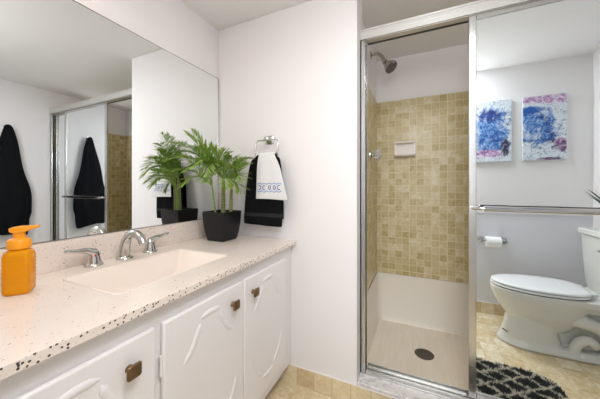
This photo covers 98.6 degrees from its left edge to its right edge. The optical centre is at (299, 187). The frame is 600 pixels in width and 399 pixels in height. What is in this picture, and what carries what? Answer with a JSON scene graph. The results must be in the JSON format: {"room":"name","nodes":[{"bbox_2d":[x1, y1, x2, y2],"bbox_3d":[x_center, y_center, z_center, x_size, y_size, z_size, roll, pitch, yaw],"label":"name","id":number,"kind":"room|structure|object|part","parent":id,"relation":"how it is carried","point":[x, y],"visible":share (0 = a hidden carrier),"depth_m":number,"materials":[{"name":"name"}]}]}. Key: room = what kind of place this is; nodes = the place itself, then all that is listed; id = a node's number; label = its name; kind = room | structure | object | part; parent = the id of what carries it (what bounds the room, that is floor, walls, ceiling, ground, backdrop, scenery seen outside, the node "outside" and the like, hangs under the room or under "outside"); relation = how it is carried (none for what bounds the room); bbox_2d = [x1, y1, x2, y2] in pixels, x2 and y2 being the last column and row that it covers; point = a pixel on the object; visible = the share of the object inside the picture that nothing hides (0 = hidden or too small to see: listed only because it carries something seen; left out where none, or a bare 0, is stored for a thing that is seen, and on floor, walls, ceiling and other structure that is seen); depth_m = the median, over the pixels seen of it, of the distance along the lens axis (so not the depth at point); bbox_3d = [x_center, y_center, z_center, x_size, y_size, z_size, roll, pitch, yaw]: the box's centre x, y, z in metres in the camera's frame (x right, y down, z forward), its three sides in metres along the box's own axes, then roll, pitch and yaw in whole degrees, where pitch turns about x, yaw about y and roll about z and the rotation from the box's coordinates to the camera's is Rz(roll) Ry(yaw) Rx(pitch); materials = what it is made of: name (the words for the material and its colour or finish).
{"room":"bathroom","nodes":[
{"label":"bathroom","id":0,"kind":"room"},
{"bbox_2d":[2,0,218,248],"bbox_3d":[-0.823,0.035,1.150,0.094,2.108,1.480,0,0,25],"label":"wall","id":1,"kind":"structure","parent":0,"point":[171,25],"depth_m":1.36,"materials":[{"name":"paint"}]},
{"bbox_2d":[0,219,205,282],"bbox_3d":[-0.776,0.243,1.110,0.012,0.103,1.233,0,0,25],"label":"backsplash","id":2,"kind":"structure","parent":1,"relation":"attached to","point":[50,257],"depth_m":1.04,"materials":[{"name":"beige stone"}]},
{"bbox_2d":[0,0,217,248],"bbox_3d":[-0.785,-0.256,1.111,0.007,0.892,1.223,0,0,25],"label":"wall mirror","id":3,"kind":"object","parent":1,"relation":"attached to","point":[90,107],"visible":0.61,"depth_m":1.02,"materials":[{"name":"clear glass"}]},
{"bbox_2d":[219,0,361,384],"bbox_3d":[-0.092,0.035,1.551,0.898,2.108,0.140,0,0,25],"label":"wall","id":4,"kind":"structure","parent":0,"point":[291,75],"depth_m":1.40,"materials":[{"name":"paint"}]},
{"bbox_2d":[255,136,278,156],"bbox_3d":[-0.180,-0.234,1.485,0.154,0.132,0.053,0,0,25],"label":"towel ring","id":5,"kind":"object","parent":4,"relation":"attached to","point":[269,139],"visible":0.93,"depth_m":1.49,"materials":[{"name":"silver metal"}]},
{"bbox_2d":[244,154,283,226],"bbox_3d":[-0.200,0.014,1.476,0.257,0.402,0.064,0,0,25],"label":"hand towel","id":6,"kind":"object","parent":5,"relation":"hanging from","point":[265,212],"visible":0.42,"depth_m":1.47,"materials":[{"name":"black fabric"}]},
{"bbox_2d":[256,152,287,200],"bbox_3d":[-0.143,-0.063,1.440,0.202,0.266,0.075,0,0,25],"label":"towel","id":7,"kind":"object","parent":6,"relation":"on","point":[270,184],"visible":0.97,"depth_m":1.42,"materials":[{"name":"white fabric"}]},
{"bbox_3d":[-0.184,-0.277,1.487,0.048,0.048,0.053,0,0,25],"label":"post","id":8,"kind":"part","parent":5,"relation":"part of","materials":[{"name":"silver metal"}]},
{"bbox_2d":[283,363,356,398],"bbox_3d":[0.096,1.041,1.383,0.416,0.097,0.009,0,0,25],"label":"baseboard","id":9,"kind":"structure","parent":4,"relation":"attached to","point":[337,388],"depth_m":1.37,"materials":[{"name":"tile"}]},
{"bbox_2d":[265,377,336,398],"bbox_3d":[0.096,1.119,0.181,2.574,0.060,4.110,0,0,25],"label":"floor","id":10,"kind":"structure","parent":0,"point":[283,389],"depth_m":1.37,"materials":[{"name":"tile"}]},
{"bbox_2d":[0,247,290,398],"bbox_3d":[-0.527,0.704,0.995,0.568,0.772,1.230,0,0,25],"label":"vanity cabinet","id":11,"kind":"object","parent":10,"relation":"on","point":[229,337],"visible":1,"depth_m":0.80,"materials":[{"name":"paint"}]},
{"bbox_3d":[-0.458,0.417,0.530,0.010,0.023,0.085,0,0,25],"label":"moulding","id":12,"kind":"part","parent":11,"relation":"part of","materials":[{"name":"paint"}]},
{"bbox_3d":[-0.464,0.652,0.533,0.016,0.559,0.349,0,0,25],"label":"door","id":13,"kind":"part","parent":11,"relation":"part of","materials":[{"name":"paint"}]},
{"bbox_3d":[-0.427,0.484,0.598,0.010,0.096,0.072,0,0,25],"label":"moulding","id":14,"kind":"part","parent":11,"relation":"part of","materials":[{"name":"paint"}]},
{"bbox_3d":[-0.402,0.439,0.619,0.026,0.034,0.034,0,0,25],"label":"knob","id":15,"kind":"part","parent":11,"relation":"part of","materials":[{"name":"brown metal"}]},
{"bbox_2d":[0,219,295,380],"bbox_3d":[-0.530,0.299,0.997,0.553,0.216,1.233,0,0,25],"label":"countertop","id":16,"kind":"structure","parent":11,"relation":"on","point":[71,304],"depth_m":0.83,"materials":[{"name":"beige stone"}]},
{"bbox_2d":[1,225,39,296],"bbox_3d":[-0.779,0.201,0.725,0.072,0.187,0.054,0,0,-26],"label":"soap bottle","id":17,"kind":"object","parent":16,"relation":"on","point":[18,264],"visible":1,"depth_m":0.70,"materials":[{"name":"orange plastic"}]},
{"bbox_2d":[63,229,168,267],"bbox_3d":[-0.684,0.232,1.055,0.166,0.124,0.410,0,0,25],"label":"faucet","id":18,"kind":"object","parent":16,"relation":"on","point":[93,258],"visible":1,"depth_m":1.03,"materials":[{"name":"silver metal"}]},
{"bbox_3d":[-0.795,0.239,0.936,0.032,0.043,0.100,0,0,25],"label":"lever","id":19,"kind":"part","parent":18,"relation":"part of","materials":[{"name":"silver metal"}]},
{"bbox_3d":[-0.779,0.264,0.976,0.060,0.060,0.060,0,0,25],"label":"handle","id":20,"kind":"part","parent":18,"relation":"part of","materials":[{"name":"silver metal"}]},
{"bbox_3d":[-0.683,0.232,1.051,0.162,0.124,0.062,0,0,25],"label":"spout","id":21,"kind":"part","parent":18,"relation":"part of","materials":[{"name":"silver metal"}]},
{"bbox_3d":[-0.685,0.264,1.179,0.060,0.060,0.060,0,0,25],"label":"handle","id":22,"kind":"part","parent":18,"relation":"part of","materials":[{"name":"silver metal"}]},
{"bbox_3d":[-0.665,0.239,1.217,0.032,0.043,0.100,0,0,25],"label":"lever","id":23,"kind":"part","parent":18,"relation":"part of","materials":[{"name":"silver metal"}]},
{"bbox_2d":[63,248,227,294],"bbox_3d":[-0.537,0.350,0.976,0.297,0.114,0.462,0,0,25],"label":"basin","id":24,"kind":"object","parent":16,"relation":"in","point":[126,277],"depth_m":1.02,"materials":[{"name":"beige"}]},
{"bbox_2d":[164,127,252,241],"bbox_3d":[-0.454,-0.008,1.357,0.371,0.604,0.402,0,0,25],"label":"potted palm","id":25,"kind":"object","parent":16,"relation":"on","point":[222,225],"visible":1,"depth_m":1.38,"materials":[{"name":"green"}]},
{"bbox_3d":[-0.476,0.075,1.430,0.029,0.161,0.011,0,0,-41],"label":"stem","id":26,"kind":"part","parent":25,"relation":"part of","materials":[{"name":"green plant"}]},
{"bbox_2d":[202,209,240,241],"bbox_3d":[-0.439,0.213,1.456,0.152,0.162,0.152,0,0,25],"label":"pot","id":27,"kind":"object","parent":25,"relation":"attached to","point":[222,225],"depth_m":1.40,"materials":[{"name":"black ceramic"}]},
{"bbox_3d":[-0.433,0.057,1.456,0.028,0.196,0.026,0,0,25],"label":"stem","id":28,"kind":"part","parent":25,"relation":"part of","materials":[{"name":"green plant"}]},
{"bbox_3d":[-0.386,0.082,1.445,0.025,0.146,0.021,0,0,25],"label":"stem","id":29,"kind":"part","parent":25,"relation":"part of","materials":[{"name":"green plant"}]},
{"bbox_3d":[-0.333,0.484,0.802,0.010,0.096,0.073,0,0,25],"label":"moulding","id":30,"kind":"part","parent":11,"relation":"part of","materials":[{"name":"paint"}]},
{"bbox_3d":[-0.307,0.652,0.875,0.016,0.559,0.358,0,0,25],"label":"door","id":31,"kind":"part","parent":11,"relation":"part of","materials":[{"name":"paint"}]},
{"bbox_3d":[-0.301,0.417,0.872,0.010,0.023,0.087,0,0,25],"label":"moulding","id":32,"kind":"part","parent":11,"relation":"part of","materials":[{"name":"paint"}]},
{"bbox_3d":[-0.269,0.484,0.941,0.010,0.096,0.073,0,0,25],"label":"moulding","id":33,"kind":"part","parent":11,"relation":"part of","materials":[{"name":"paint"}]},
{"bbox_3d":[-0.262,0.780,0.955,0.010,0.124,0.088,0,0,25],"label":"moulding","id":34,"kind":"part","parent":11,"relation":"part of","materials":[{"name":"paint"}]},
{"bbox_3d":[-0.243,0.439,0.965,0.026,0.034,0.034,0,0,25],"label":"knob","id":35,"kind":"part","parent":11,"relation":"part of","materials":[{"name":"brown metal"}]},
{"bbox_3d":[-0.188,0.439,1.083,0.026,0.034,0.034,0,0,25],"label":"knob","id":36,"kind":"part","parent":11,"relation":"part of","materials":[{"name":"brown metal"}]},
{"bbox_3d":[-0.188,0.780,1.117,0.010,0.124,0.087,0,0,25],"label":"moulding","id":37,"kind":"part","parent":11,"relation":"part of","materials":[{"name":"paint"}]},
{"bbox_3d":[-0.181,0.484,1.131,0.010,0.096,0.073,0,0,25],"label":"moulding","id":38,"kind":"part","parent":11,"relation":"part of","materials":[{"name":"paint"}]},
{"bbox_3d":[-0.155,0.652,1.203,0.016,0.559,0.356,0,0,25],"label":"door","id":39,"kind":"part","parent":11,"relation":"part of","materials":[{"name":"paint"}]},
{"bbox_3d":[-0.149,0.858,1.200,0.010,0.023,0.093,0,0,25],"label":"moulding","id":40,"kind":"part","parent":11,"relation":"part of","materials":[{"name":"paint"}]},
{"bbox_3d":[-0.149,0.417,1.200,0.010,0.023,0.086,0,0,25],"label":"moulding","id":41,"kind":"part","parent":11,"relation":"part of","materials":[{"name":"paint"}]},
{"bbox_3d":[-0.117,0.484,1.269,0.010,0.096,0.073,0,0,25],"label":"moulding","id":42,"kind":"part","parent":11,"relation":"part of","materials":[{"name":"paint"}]},
{"bbox_3d":[-0.111,0.780,1.283,0.010,0.124,0.087,0,0,25],"label":"moulding","id":43,"kind":"part","parent":11,"relation":"part of","materials":[{"name":"paint"}]},
{"bbox_2d":[357,385,398,398],"bbox_3d":[0.954,1.042,0.987,1.473,0.096,0.009,0,0,25],"label":"curb","id":44,"kind":"object","parent":10,"relation":"on","point":[362,392],"visible":1,"depth_m":1.26,"materials":[{"name":"tile"}]},
{"bbox_2d":[357,373,445,398],"bbox_3d":[0.990,0.986,1.055,1.480,0.016,0.154,0,0,25],"label":"trim","id":45,"kind":"structure","parent":44,"relation":"on","point":[376,384],"depth_m":1.25,"materials":[{"name":"stone"}]},
{"bbox_2d":[360,0,599,398],"bbox_3d":[0.996,0.075,1.069,1.481,1.805,0.095,0,0,25],"label":"shower door","id":46,"kind":"structure","parent":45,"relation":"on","point":[534,65],"depth_m":1.09,"materials":[{"name":"silver metal"}]},
{"bbox_3d":[1.095,0.933,1.026,0.659,0.028,0.016,0,0,25],"label":"rail","id":47,"kind":"part","parent":46,"relation":"part of","materials":[{"name":"silver metal"}]},
{"bbox_3d":[1.095,-0.763,1.026,0.659,0.022,0.016,0,0,25],"label":"rail","id":48,"kind":"part","parent":46,"relation":"part of","materials":[{"name":"silver metal"}]},
{"bbox_3d":[1.095,0.080,1.026,0.685,1.690,0.006,0,0,25],"label":"sliding door","id":49,"kind":"part","parent":46,"relation":"part of","materials":[{"name":"clear glass"}]},
{"bbox_2d":[367,272,467,389],"bbox_3d":[1.157,0.885,1.454,1.510,0.408,0.708,0,0,25],"label":"shower pan","id":50,"kind":"object","parent":10,"relation":"on","point":[417,326],"visible":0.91,"depth_m":1.84,"materials":[{"name":"beige plastic"}]},
{"bbox_2d":[180,0,477,61],"bbox_3d":[0.096,-1.048,0.181,2.574,0.060,4.110,0,0,25],"label":"ceiling","id":51,"kind":"structure","parent":0,"point":[221,14],"depth_m":1.52,"materials":[{"name":"paint"}]},
{"bbox_2d":[362,21,375,99],"bbox_3d":[0.423,0.035,1.787,0.100,2.108,0.720,0,0,25],"label":"wall","id":52,"kind":"structure","parent":0,"point":[371,63],"depth_m":1.88,"materials":[{"name":"paint"}]},
{"bbox_2d":[367,84,376,290],"bbox_3d":[0.472,-0.002,1.767,0.006,1.362,0.715,0,0,25],"label":"tiled wall","id":53,"kind":"structure","parent":52,"relation":"attached to","point":[371,102],"depth_m":1.84,"materials":[{"name":"beige tile"}]},
{"bbox_2d":[369,149,381,160],"bbox_3d":[0.526,-0.226,1.784,0.078,0.083,0.083,0,0,25],"label":"shower valve","id":54,"kind":"object","parent":53,"relation":"attached to","point":[377,154],"visible":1,"depth_m":1.76,"materials":[{"name":"silver metal"}]},
{"bbox_3d":[0.538,-0.226,1.778,0.044,0.083,0.083,0,0,25],"label":"knob","id":55,"kind":"part","parent":54,"relation":"part of","materials":[{"name":"white plastic"}]},
{"bbox_2d":[370,51,396,73],"bbox_3d":[0.572,-0.876,1.781,0.183,0.184,0.088,0,0,29],"label":"showerhead","id":56,"kind":"object","parent":52,"relation":"attached to","point":[389,65],"visible":1,"depth_m":1.76,"materials":[{"name":"silver metal"}]},
{"bbox_3d":[0.550,-0.916,1.815,0.102,0.078,0.026,0,0,29],"label":"arm","id":57,"kind":"part","parent":56,"relation":"part of","materials":[{"name":"silver metal"}]},
{"bbox_2d":[376,44,467,282],"bbox_3d":[1.327,0.035,1.822,1.712,2.108,0.100,0,0,25],"label":"wall","id":58,"kind":"structure","parent":0,"point":[441,71],"depth_m":1.94,"materials":[{"name":"paint"}]},
{"bbox_2d":[377,91,467,283],"bbox_3d":[1.305,-0.002,1.774,1.500,1.362,0.006,0,0,25],"label":"tiled wall","id":59,"kind":"structure","parent":58,"relation":"attached to","point":[422,199],"depth_m":1.94,"materials":[{"name":"beige tile"}]},
{"bbox_2d":[394,140,415,157],"bbox_3d":[0.798,-0.295,1.971,0.152,0.122,0.060,0,0,25],"label":"soap dish","id":60,"kind":"object","parent":59,"relation":"attached to","point":[401,148],"visible":1,"depth_m":1.98,"materials":[{"name":"white ceramic"}]},
{"bbox_2d":[394,154,414,156],"bbox_3d":[0.798,-0.243,1.969,0.152,0.010,0.056,0,0,25],"label":"tray","id":61,"kind":"object","parent":60,"relation":"on","point":[395,155],"depth_m":1.96,"materials":[{"name":"white ceramic"}]}
]}

